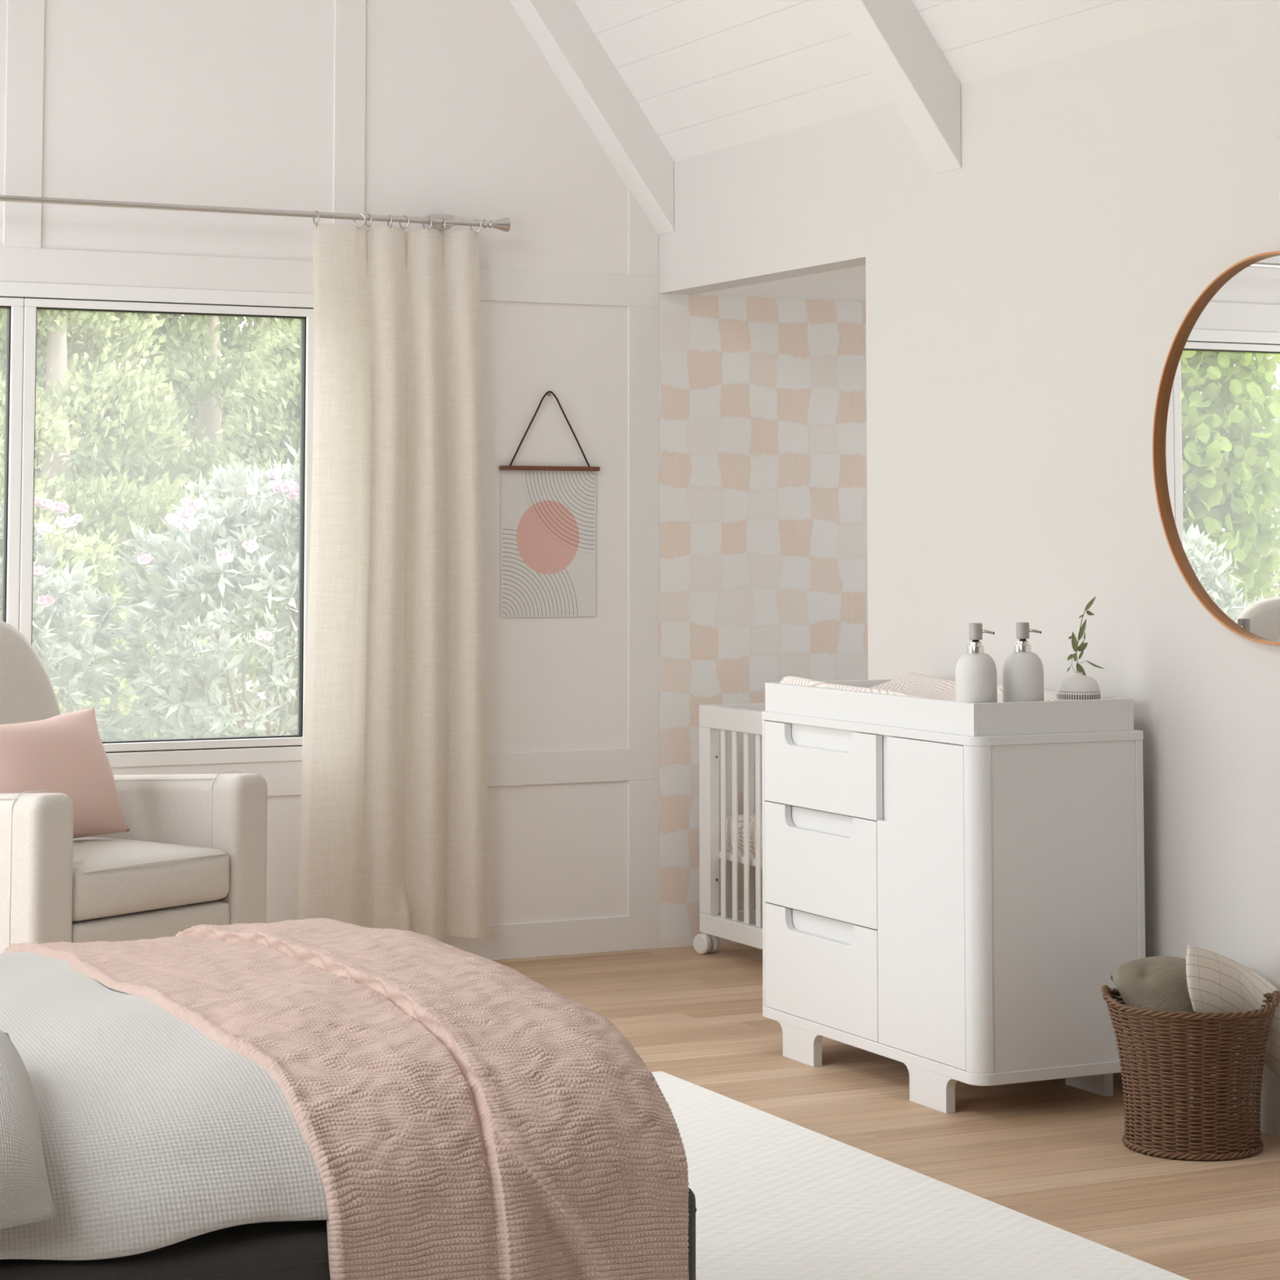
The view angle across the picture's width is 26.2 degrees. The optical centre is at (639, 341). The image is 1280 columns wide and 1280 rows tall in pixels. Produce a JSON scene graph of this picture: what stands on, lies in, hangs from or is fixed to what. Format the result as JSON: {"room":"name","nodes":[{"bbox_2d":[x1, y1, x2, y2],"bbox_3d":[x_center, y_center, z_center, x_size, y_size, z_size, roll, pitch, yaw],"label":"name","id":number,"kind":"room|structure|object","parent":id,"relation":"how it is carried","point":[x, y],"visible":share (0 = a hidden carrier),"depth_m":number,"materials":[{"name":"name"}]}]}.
{"room":"bedroom with nursery","nodes":[
{"label":"bedroom with nursery","id":0,"kind":"room"},
{"bbox_2d":[0,0,867,948],"bbox_3d":[-1.509,-0.840,8.262,5.230,5.547,0.221,2,-4,-26],"label":"wall","id":1,"kind":"structure","parent":0,"point":[212,103],"depth_m":8.66,"materials":[{"name":"paint"}]},
{"bbox_2d":[3,0,44,248],"bbox_3d":[-1.791,-1.823,8.090,0.108,3.109,0.011,2,-4,-26],"label":"batten","id":2,"kind":"structure","parent":1,"relation":"attached to","point":[24,73],"depth_m":8.00,"materials":[{"name":"paint"}]},
{"bbox_2d":[0,280,313,768],"bbox_3d":[-1.804,0.530,7.952,1.900,1.406,0.080,2,-4,-26],"label":"window","id":3,"kind":"structure","parent":1,"relation":"in","point":[21,300],"depth_m":8.06,"materials":[{"name":"white plastic"}]},
{"bbox_2d":[0,195,510,234],"bbox_3d":[-1.764,-0.395,7.935,2.970,0.080,0.132,2,-4,-26],"label":"curtain rod","id":4,"kind":"object","parent":1,"relation":"attached to","point":[503,224],"visible":0.98,"depth_m":8.19,"materials":[{"name":"silver metal"}]},
{"bbox_2d":[312,210,319,227],"bbox_3d":[-0.973,-0.368,8.269,0.006,0.052,0.042,2,-5,-29],"label":"curtain ring","id":5,"kind":"object","parent":4,"relation":"hanging from","point":[317,211],"visible":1,"depth_m":8.26,"materials":[{"name":"silver metal"}]},
{"bbox_2d":[352,213,366,230],"bbox_3d":[-0.849,-0.364,8.329,0.042,0.052,0.006,-1,-4,13],"label":"curtain ring","id":6,"kind":"object","parent":4,"relation":"hanging from","point":[354,223],"visible":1,"depth_m":8.33,"materials":[{"name":"silver metal"}]},
{"bbox_2d":[364,213,372,231],"bbox_3d":[-0.823,-0.363,8.341,0.006,0.052,0.042,3,-5,-35],"label":"curtain ring","id":7,"kind":"object","parent":4,"relation":"hanging from","point":[370,215],"visible":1,"depth_m":8.33,"materials":[{"name":"silver metal"}]},
{"bbox_2d":[387,214,391,227],"bbox_3d":[-0.761,-0.361,8.371,0.006,0.052,0.042,1,-4,-20],"label":"curtain ring","id":8,"kind":"object","parent":4,"relation":"hanging from","point":[390,215],"visible":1,"depth_m":8.36,"materials":[{"name":"silver metal"}]},
{"bbox_2d":[297,222,488,940],"bbox_3d":[-0.736,0.728,8.316,0.608,2.162,0.083,2,-4,-26],"label":"curtain","id":9,"kind":"object","parent":8,"relation":"hanging from","point":[393,813],"visible":0.99,"depth_m":8.31,"materials":[{"name":"fabric"}]},
{"bbox_2d":[399,215,409,232],"bbox_3d":[-0.718,-0.359,8.392,0.042,0.052,0.006,-3,-5,38],"label":"curtain ring","id":10,"kind":"object","parent":4,"relation":"hanging from","point":[408,220],"visible":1,"depth_m":8.39,"materials":[{"name":"silver metal"}]},
{"bbox_2d":[422,216,432,229],"bbox_3d":[-0.650,-0.357,8.425,0.042,0.052,0.006,-4,-6,44],"label":"curtain ring","id":11,"kind":"object","parent":4,"relation":"hanging from","point":[429,218],"visible":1,"depth_m":8.42,"materials":[{"name":"silver metal"}]},
{"bbox_2d":[440,217,445,234],"bbox_3d":[-0.603,-0.355,8.448,0.006,0.052,0.042,1,-4,-20],"label":"curtain ring","id":12,"kind":"object","parent":4,"relation":"hanging from","point":[443,218],"visible":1,"depth_m":8.44,"materials":[{"name":"silver metal"}]},
{"bbox_2d":[470,219,481,235],"bbox_3d":[-0.506,-0.352,8.495,0.042,0.052,0.006,-2,-5,29],"label":"curtain ring","id":13,"kind":"object","parent":4,"relation":"hanging from","point":[478,220],"visible":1,"depth_m":8.49,"materials":[{"name":"silver metal"}]},
{"bbox_2d":[0,246,658,307],"bbox_3d":[-1.791,-0.223,7.978,4.112,0.100,0.011,2,-4,-26],"label":"batten","id":14,"kind":"structure","parent":1,"relation":"attached to","point":[16,264],"depth_m":8.26,"materials":[{"name":"paint"}]},
{"bbox_2d":[333,0,366,228],"bbox_3d":[-0.892,-1.186,8.483,0.100,1.892,0.011,2,-4,-26],"label":"batten","id":15,"kind":"object","parent":1,"relation":"attached to","point":[349,35],"depth_m":8.44,"materials":[{"name":"paint"}]},
{"bbox_2d":[111,747,658,795],"bbox_3d":[-1.791,1.280,7.873,4.112,0.101,0.011,2,-4,-26],"label":"trim","id":16,"kind":"structure","parent":1,"relation":"attached to","point":[547,767],"depth_m":8.57,"materials":[{"name":"paint"}]},
{"bbox_2d":[500,470,595,617],"bbox_3d":[-0.287,0.633,8.650,0.326,0.462,0.002,2,-4,-26],"label":"print","id":17,"kind":"object","parent":1,"relation":"attached to","point":[548,532],"depth_m":8.65},
{"bbox_2d":[440,914,658,960],"bbox_3d":[-1.791,1.806,7.837,4.112,0.107,0.011,2,-4,-26],"label":"baseboard","id":18,"kind":"structure","parent":1,"relation":"attached to","point":[623,933],"depth_m":8.58,"materials":[{"name":"paint"}]},
{"bbox_2d":[509,0,674,235],"bbox_3d":[-1.767,-1.948,8.049,4.112,3.083,0.127,2,-4,-26],"label":"ceiling beam","id":19,"kind":"structure","parent":1,"relation":"attached to","point":[575,53],"depth_m":8.72,"materials":[{"name":"paint"}]},
{"bbox_2d":[627,306,658,748],"bbox_3d":[0.011,0.589,8.798,0.106,1.406,0.011,2,-4,-26],"label":"trim","id":20,"kind":"structure","parent":1,"relation":"attached to","point":[642,322],"depth_m":8.79,"materials":[{"name":"paint"}]},
{"bbox_2d":[627,779,658,915],"bbox_3d":[0.011,1.603,8.727,0.106,0.424,0.011,2,-4,-26],"label":"trim","id":21,"kind":"structure","parent":1,"relation":"attached to","point":[642,795],"depth_m":8.72,"materials":[{"name":"paint"}]},
{"bbox_2d":[627,188,658,276],"bbox_3d":[0.011,-0.464,8.872,0.106,0.506,0.011,2,-4,-26],"label":"trim","id":22,"kind":"structure","parent":1,"relation":"attached to","point":[642,237],"depth_m":8.85,"materials":[{"name":"paint"}]},
{"bbox_2d":[695,265,866,302],"bbox_3d":[0.793,-0.228,8.552,0.798,0.100,1.635,2,-4,-26],"label":"ceiling","id":23,"kind":"structure","parent":0,"point":[849,284],"depth_m":8.69,"materials":[{"name":"paint"}]},
{"bbox_2d":[493,942,1279,1279],"bbox_3d":[0.545,1.612,3.847,5.230,0.060,9.632,2,-4,-26],"label":"floor","id":24,"kind":"structure","parent":0,"point":[1053,1152],"depth_m":6.17,"materials":[{"name":"brown wood"}]},
{"bbox_2d":[0,620,267,953],"bbox_3d":[-1.573,1.266,7.204,0.908,1.098,0.820,-3,-5,36],"label":"armchair","id":25,"kind":"object","parent":24,"relation":"on","point":[193,851],"visible":0.7,"depth_m":7.04,"materials":[{"name":"beige fabric"}]},
{"bbox_2d":[0,706,128,838],"bbox_3d":[-1.548,1.126,7.130,0.204,0.326,0.505,-3,-5,36],"label":"cushion","id":26,"kind":"object","parent":25,"relation":"on","point":[65,753],"visible":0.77,"depth_m":7.12,"materials":[{"name":"fabric"}]},
{"bbox_2d":[71,836,229,921],"bbox_3d":[-1.461,1.371,7.114,0.628,0.152,0.545,-3,-5,36],"label":"seat cushion","id":27,"kind":"object","parent":25,"relation":"on","point":[114,878],"depth_m":6.96,"materials":[{"name":"beige fabric"}]},
{"bbox_2d":[693,702,764,954],"bbox_3d":[0.650,1.510,8.361,0.624,0.772,0.979,2,-4,-26],"label":"crib","id":28,"kind":"object","parent":24,"relation":"on","point":[744,926],"visible":0.18,"depth_m":8.57,"materials":[{"name":"white paint"}]},
{"bbox_2d":[726,813,762,858],"bbox_3d":[0.651,1.521,8.367,0.484,0.114,0.885,2,-4,-26],"label":"mattress","id":29,"kind":"object","parent":28,"relation":"on","point":[752,816],"visible":0.13,"depth_m":8.52,"materials":[{"name":"fabric"}]},
{"bbox_2d":[651,1071,1189,1279],"bbox_3d":[-0.228,1.617,4.444,2.458,0.011,3.778,2,-4,-26],"label":"rug","id":30,"kind":"object","parent":24,"relation":"on","point":[777,1198],"visible":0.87,"depth_m":5.20,"materials":[{"name":"white carpet"}]},
{"bbox_2d":[0,1186,696,1279],"bbox_3d":[-1.097,1.060,3.995,1.910,1.038,1.598,2,-4,-26],"label":"bed","id":31,"kind":"object","parent":30,"relation":"on","point":[279,1250],"visible":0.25,"depth_m":3.43,"materials":[{"name":"grey fabric"}]},
{"bbox_2d":[0,951,488,1260],"bbox_3d":[-1.126,1.077,3.999,1.764,0.264,1.602,2,-4,-26],"label":"quilt","id":32,"kind":"object","parent":31,"relation":"on","point":[157,1133],"visible":0.41,"depth_m":3.50,"materials":[{"name":"white fabric"}]},
{"bbox_2d":[0,1030,57,1229],"bbox_3d":[-0.933,0.942,3.348,0.409,0.232,0.378,2,-4,-26],"label":"pillow","id":33,"kind":"object","parent":32,"relation":"on","point":[25,1195],"visible":1,"depth_m":3.31,"materials":[{"name":"white fabric"}]},
{"bbox_2d":[2,917,688,1279],"bbox_3d":[-0.542,1.205,4.262,0.606,0.530,1.654,2,-4,-26],"label":"throw blanket","id":34,"kind":"object","parent":32,"relation":"on","point":[383,1046],"visible":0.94,"depth_m":3.68,"materials":[{"name":"pink fabric"}]},
{"bbox_2d":[761,710,1145,1113],"bbox_3d":[0.733,1.353,6.716,0.463,0.855,1.034,2,-4,-26],"label":"dresser","id":35,"kind":"object","parent":24,"relation":"on","point":[948,908],"visible":0.97,"depth_m":6.33,"materials":[{"name":"white paint"}]},
{"bbox_2d":[764,679,1133,736],"bbox_3d":[0.734,0.890,6.739,0.439,0.074,0.985,2,-4,-26],"label":"tray","id":36,"kind":"object","parent":35,"relation":"on","point":[1108,713],"visible":0.84,"depth_m":6.37,"materials":[{"name":"white paint"}]},
{"bbox_2d":[779,672,1056,702],"bbox_3d":[0.699,0.881,6.813,0.403,0.085,0.780,2,-4,-26],"label":"changing pad","id":37,"kind":"object","parent":36,"relation":"in","point":[910,684],"visible":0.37,"depth_m":6.97,"materials":[{"name":"fabric"}]},
{"bbox_2d":[955,622,997,702],"bbox_3d":[0.768,0.765,6.295,0.095,0.244,0.095,2,-4,-26],"label":"soap dispenser","id":38,"kind":"object","parent":36,"relation":"on","point":[975,671],"visible":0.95,"depth_m":6.26,"materials":[{"name":"grey ceramic"}]},
{"bbox_2d":[955,653,997,702],"bbox_3d":[0.768,0.799,6.292,0.095,0.176,0.095,2,-4,-26],"label":"bottle","id":39,"kind":"object","parent":38,"relation":"attached to","point":[975,673],"depth_m":6.26,"materials":[{"name":"grey ceramic"}]},
{"bbox_2d":[1002,622,1044,702],"bbox_3d":[0.884,0.769,6.351,0.095,0.244,0.095,2,-4,-26],"label":"soap dispenser","id":40,"kind":"object","parent":36,"relation":"on","point":[1023,672],"visible":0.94,"depth_m":6.32,"materials":[{"name":"grey ceramic"}]},
{"bbox_2d":[1002,652,1044,702],"bbox_3d":[0.884,0.803,6.348,0.095,0.176,0.095,2,-4,-26],"label":"bottle","id":41,"kind":"object","parent":40,"relation":"attached to","point":[1023,673],"depth_m":6.31,"materials":[{"name":"grey ceramic"}]},
{"bbox_2d":[1056,672,1100,700],"bbox_3d":[1.023,0.834,6.419,0.102,0.124,0.102,2,-4,-26],"label":"bud vase","id":42,"kind":"object","parent":36,"relation":"on","point":[1077,686],"visible":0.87,"depth_m":6.38,"materials":[{"name":"white ceramic"}]},
{"bbox_2d":[1066,595,1103,675],"bbox_3d":[1.043,0.731,6.437,0.105,0.272,0.012,2,-4,-26],"label":"sprig","id":43,"kind":"object","parent":42,"relation":"in","point":[1082,647],"visible":0.98,"depth_m":6.43,"materials":[{"name":"green plant"}]},
{"bbox_2d":[1101,984,1279,1160],"bbox_3d":[1.185,1.558,5.916,0.375,0.333,0.375,-2,-5,29],"label":"basket","id":44,"kind":"object","parent":24,"relation":"on","point":[1190,1137],"visible":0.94,"depth_m":5.79,"materials":[{"name":"brown wicker"}]},
{"bbox_2d":[1110,955,1194,1037],"bbox_3d":[1.133,1.429,6.000,0.218,0.170,0.104,2,-4,-26],"label":"cushion","id":45,"kind":"object","parent":44,"relation":"in","point":[1159,983],"visible":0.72,"depth_m":5.97,"materials":[{"name":"beige fabric"}]},
{"bbox_2d":[1186,944,1279,1077],"bbox_3d":[1.272,1.450,5.959,0.246,0.289,0.115,1,-4,-19],"label":"cushion","id":46,"kind":"object","parent":44,"relation":"in","point":[1216,983],"visible":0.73,"depth_m":5.95,"materials":[{"name":"beige fabric"}]},
{"bbox_2d":[574,0,1268,161],"bbox_3d":[0.222,-2.304,3.964,4.512,3.325,9.632,2,-4,-26],"label":"ceiling","id":47,"kind":"structure","parent":0,"point":[707,76],"depth_m":7.90,"materials":[{"name":"paint"}]},
{"bbox_2d":[831,0,961,173],"bbox_3d":[-1.029,-2.054,6.532,4.112,3.083,0.130,2,-4,-26],"label":"beam","id":48,"kind":"structure","parent":47,"relation":"attached to","point":[894,38],"depth_m":7.24,"materials":[{"name":"paint"}]},
{"bbox_2d":[658,0,1279,1137],"bbox_3d":[2.126,0.340,4.705,0.120,2.697,9.232,2,-4,-26],"label":"wall","id":49,"kind":"structure","parent":0,"point":[1028,301],"depth_m":6.79,"materials":[{"name":"paint"}]},
{"bbox_2d":[1152,251,1279,644],"bbox_3d":[1.397,0.233,6.049,0.028,0.862,0.862,2,-4,-26],"label":"mirror","id":50,"kind":"object","parent":49,"relation":"attached to","point":[1216,427],"visible":1,"depth_m":6.21,"materials":[{"name":"brown mirror"}]},
{"label":"outside","id":51,"kind":"structure","parent":0,"visible":0},
{"bbox_2d":[88,635,288,737],"bbox_3d":[-12.423,4.984,48.279,100.000,0.100,81.868,2,-4,-26],"label":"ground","id":52,"kind":"structure","parent":51,"point":[122,704],"depth_m":24.38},
{"bbox_2d":[0,361,35,528],"bbox_3d":[-6.623,-0.090,23.567,3.004,6.581,2.961,2,-5,-31],"label":"tree","id":53,"kind":"object","parent":52,"relation":"on","point":[3,363],"visible":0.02,"depth_m":23.65,"materials":[{"name":"green plant"}]},
{"bbox_2d":[0,312,112,533],"bbox_3d":[-6.903,-0.467,27.878,3.512,7.934,3.537,-1,-4,14],"label":"tree","id":54,"kind":"object","parent":52,"relation":"on","point":[40,371],"visible":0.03,"depth_m":27.31,"materials":[{"name":"green plant"}]},
{"bbox_2d":[0,495,139,741],"bbox_3d":[-2.431,1.370,9.474,1.396,1.721,1.351,0,-4,3],"label":"flowering shrub","id":55,"kind":"object","parent":52,"relation":"on","point":[51,613],"visible":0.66,"depth_m":9.50,"materials":[{"name":"green plant"}]},
{"bbox_2d":[34,495,41,506],"bbox_3d":[-2.077,0.545,9.428,0.067,0.040,0.029,2,-4,-26],"label":"flower","id":56,"kind":"object","parent":55,"relation":"on","point":[37,501],"depth_m":9.42,"materials":[{"name":"pink plant"}]},
{"bbox_2d":[32,564,45,577],"bbox_3d":[-1.998,0.759,9.110,0.063,0.042,0.027,2,-4,-26],"label":"flower","id":57,"kind":"object","parent":55,"relation":"on","point":[37,571],"depth_m":9.10,"materials":[{"name":"pink plant"}]},
{"bbox_2d":[34,521,53,534],"bbox_3d":[-1.998,0.624,9.223,0.056,0.043,0.042,2,-4,-26],"label":"flower","id":58,"kind":"object","parent":55,"relation":"on","point":[42,528],"depth_m":9.22,"materials":[{"name":"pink plant"}]},
{"bbox_2d":[36,497,53,509],"bbox_3d":[-2.037,0.554,9.432,0.061,0.039,0.029,2,-4,-26],"label":"flower","id":59,"kind":"object","parent":55,"relation":"on","point":[42,503],"depth_m":9.43,"materials":[{"name":"pink plant"}]},
{"bbox_2d":[35,594,55,606],"bbox_3d":[-1.973,0.857,9.127,0.066,0.043,0.036,2,-4,-26],"label":"flower","id":60,"kind":"object","parent":55,"relation":"on","point":[46,600],"depth_m":9.11,"materials":[{"name":"pink plant"}]},
{"bbox_2d":[48,500,69,514],"bbox_3d":[-1.974,0.563,9.359,0.068,0.048,0.035,2,-4,-26],"label":"flower","id":61,"kind":"object","parent":55,"relation":"on","point":[58,508],"depth_m":9.35,"materials":[{"name":"pink plant"}]},
{"bbox_2d":[54,515,74,528],"bbox_3d":[-1.938,0.606,9.266,0.066,0.042,0.034,2,-4,-26],"label":"flower","id":62,"kind":"object","parent":55,"relation":"on","point":[65,522],"depth_m":9.26,"materials":[{"name":"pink plant"}]},
{"bbox_2d":[70,513,83,526],"bbox_3d":[-1.926,0.607,9.383,0.046,0.043,0.044,2,-4,-26],"label":"flower","id":63,"kind":"object","parent":55,"relation":"on","point":[77,518],"depth_m":9.37,"materials":[{"name":"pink plant"}]},
{"bbox_2d":[0,380,157,741],"bbox_3d":[-3.933,1.431,16.475,2.149,2.558,2.146,0,-4,0],"label":"tree","id":64,"kind":"object","parent":52,"relation":"on","point":[49,433],"visible":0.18,"depth_m":16.52,"materials":[{"name":"green plant"}]},
{"bbox_2d":[0,311,163,626],"bbox_3d":[-6.844,-0.519,32.557,4.161,8.689,4.153,-4,-5,42],"label":"tree","id":65,"kind":"object","parent":52,"relation":"on","point":[37,454],"visible":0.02,"depth_m":30.91,"materials":[{"name":"green plant"}]},
{"bbox_2d":[0,308,208,708],"bbox_3d":[-4.321,0.635,20.317,2.352,4.682,2.382,3,-5,-37],"label":"tree","id":66,"kind":"object","parent":52,"relation":"on","point":[126,405],"visible":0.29,"depth_m":20.00,"materials":[{"name":"green plant"}]},
{"bbox_2d":[69,311,296,706],"bbox_3d":[-3.964,0.475,25.046,2.960,5.660,2.954,2,-5,-31],"label":"tree","id":67,"kind":"object","parent":52,"relation":"on","point":[211,373],"visible":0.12,"depth_m":24.25,"materials":[{"name":"green plant"}]},
{"bbox_2d":[88,440,299,741],"bbox_3d":[-1.220,1.308,9.988,1.546,1.915,1.591,2,-4,-26],"label":"flowering shrub","id":68,"kind":"object","parent":52,"relation":"on","point":[215,552],"visible":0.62,"depth_m":9.72,"materials":[{"name":"green plant"}]},
{"bbox_2d":[137,553,153,564],"bbox_3d":[-1.669,0.731,9.278,0.058,0.036,0.022,2,-4,-26],"label":"flower","id":69,"kind":"object","parent":68,"relation":"on","point":[146,558],"depth_m":9.27,"materials":[{"name":"pink plant"}]},
{"bbox_2d":[164,513,184,525],"bbox_3d":[-1.591,0.609,9.426,0.071,0.044,0.038,2,-4,-26],"label":"flower","id":70,"kind":"object","parent":68,"relation":"on","point":[172,518],"depth_m":9.42,"materials":[{"name":"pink plant"}]},
{"bbox_2d":[178,506,195,519],"bbox_3d":[-1.568,0.590,9.508,0.058,0.042,0.036,2,-4,-26],"label":"flower","id":71,"kind":"object","parent":68,"relation":"on","point":[187,512],"depth_m":9.50,"materials":[{"name":"pink plant"}]},
{"bbox_2d":[180,516,196,531],"bbox_3d":[-1.533,0.619,9.347,0.062,0.049,0.032,2,-4,-26],"label":"flower","id":72,"kind":"object","parent":68,"relation":"on","point":[189,524],"depth_m":9.34,"materials":[{"name":"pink plant"}]},
{"bbox_2d":[180,497,203,508],"bbox_3d":[-1.558,0.563,9.562,0.080,0.049,0.023,2,-4,-26],"label":"flower","id":73,"kind":"object","parent":68,"relation":"on","point":[194,504],"depth_m":9.56,"materials":[{"name":"pink plant"}]},
{"bbox_2d":[216,547,233,562],"bbox_3d":[-1.381,0.708,9.140,0.059,0.049,0.016,2,-4,-26],"label":"flower","id":74,"kind":"object","parent":68,"relation":"on","point":[224,553],"depth_m":9.14,"materials":[{"name":"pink plant"}]},
{"bbox_2d":[241,538,259,553],"bbox_3d":[-1.298,0.680,9.171,0.058,0.047,0.037,2,-4,-26],"label":"flower","id":75,"kind":"object","parent":68,"relation":"on","point":[250,546],"depth_m":9.17,"materials":[{"name":"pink plant"}]},
{"bbox_2d":[245,484,259,494],"bbox_3d":[-1.348,0.512,9.556,0.055,0.035,0.043,2,-4,-26],"label":"flower","id":76,"kind":"object","parent":68,"relation":"on","point":[252,489],"depth_m":9.54,"materials":[{"name":"white plant"}]},
{"bbox_2d":[255,630,273,641],"bbox_3d":[-1.246,0.975,9.125,0.066,0.037,0.016,2,-4,-26],"label":"flower","id":77,"kind":"object","parent":68,"relation":"on","point":[267,636],"depth_m":9.12,"materials":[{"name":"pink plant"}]},
{"bbox_2d":[265,467,283,479],"bbox_3d":[-1.271,0.460,9.591,0.069,0.043,0.036,2,-4,-26],"label":"flower","id":78,"kind":"object","parent":68,"relation":"on","point":[277,473],"depth_m":9.59,"materials":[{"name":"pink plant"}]},
{"bbox_2d":[271,483,288,493],"bbox_3d":[-1.240,0.503,9.490,0.061,0.036,0.022,2,-4,-26],"label":"flower","id":79,"kind":"object","parent":68,"relation":"on","point":[279,488],"depth_m":9.49,"materials":[{"name":"pink plant"}]},
{"bbox_2d":[281,477,297,488],"bbox_3d":[-1.208,0.487,9.495,0.050,0.037,0.033,2,-4,-26],"label":"flower","id":80,"kind":"object","parent":68,"relation":"on","point":[288,483],"depth_m":9.49,"materials":[{"name":"pink plant"}]},
{"bbox_2d":[286,484,299,499],"bbox_3d":[-1.187,0.520,9.516,0.070,0.056,0.041,2,-4,-26],"label":"flower","id":81,"kind":"object","parent":68,"relation":"on","point":[294,489],"depth_m":9.51,"materials":[{"name":"pink plant"}]},
{"bbox_2d":[127,315,301,657],"bbox_3d":[-4.032,-0.234,29.499,3.397,7.695,3.346,2,-4,-26],"label":"tree","id":82,"kind":"object","parent":52,"relation":"on","point":[256,320],"visible":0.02,"depth_m":28.43,"materials":[{"name":"green plant"}]},
{"bbox_2d":[153,325,300,737],"bbox_3d":[-2.150,1.335,18.244,2.109,3.007,2.161,2,-4,-26],"label":"tree","id":83,"kind":"object","parent":52,"relation":"on","point":[254,433],"visible":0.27,"depth_m":18.08,"materials":[{"name":"green plant"}]},
{"bbox_2d":[227,318,279,638],"bbox_3d":[-3.593,0.326,34.455,3.893,7.267,3.891,2,-4,-26],"label":"tree","id":84,"kind":"object","parent":52,"relation":"on","point":[241,354],"visible":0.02,"depth_m":34.05,"materials":[{"name":"green plant"}]},
{"bbox_2d":[210,318,301,716],"bbox_3d":[-2.257,0.999,21.813,2.481,4.248,2.460,-2,-4,25],"label":"tree","id":85,"kind":"object","parent":52,"relation":"on","point":[269,335],"visible":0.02,"depth_m":21.62,"materials":[{"name":"green plant"}]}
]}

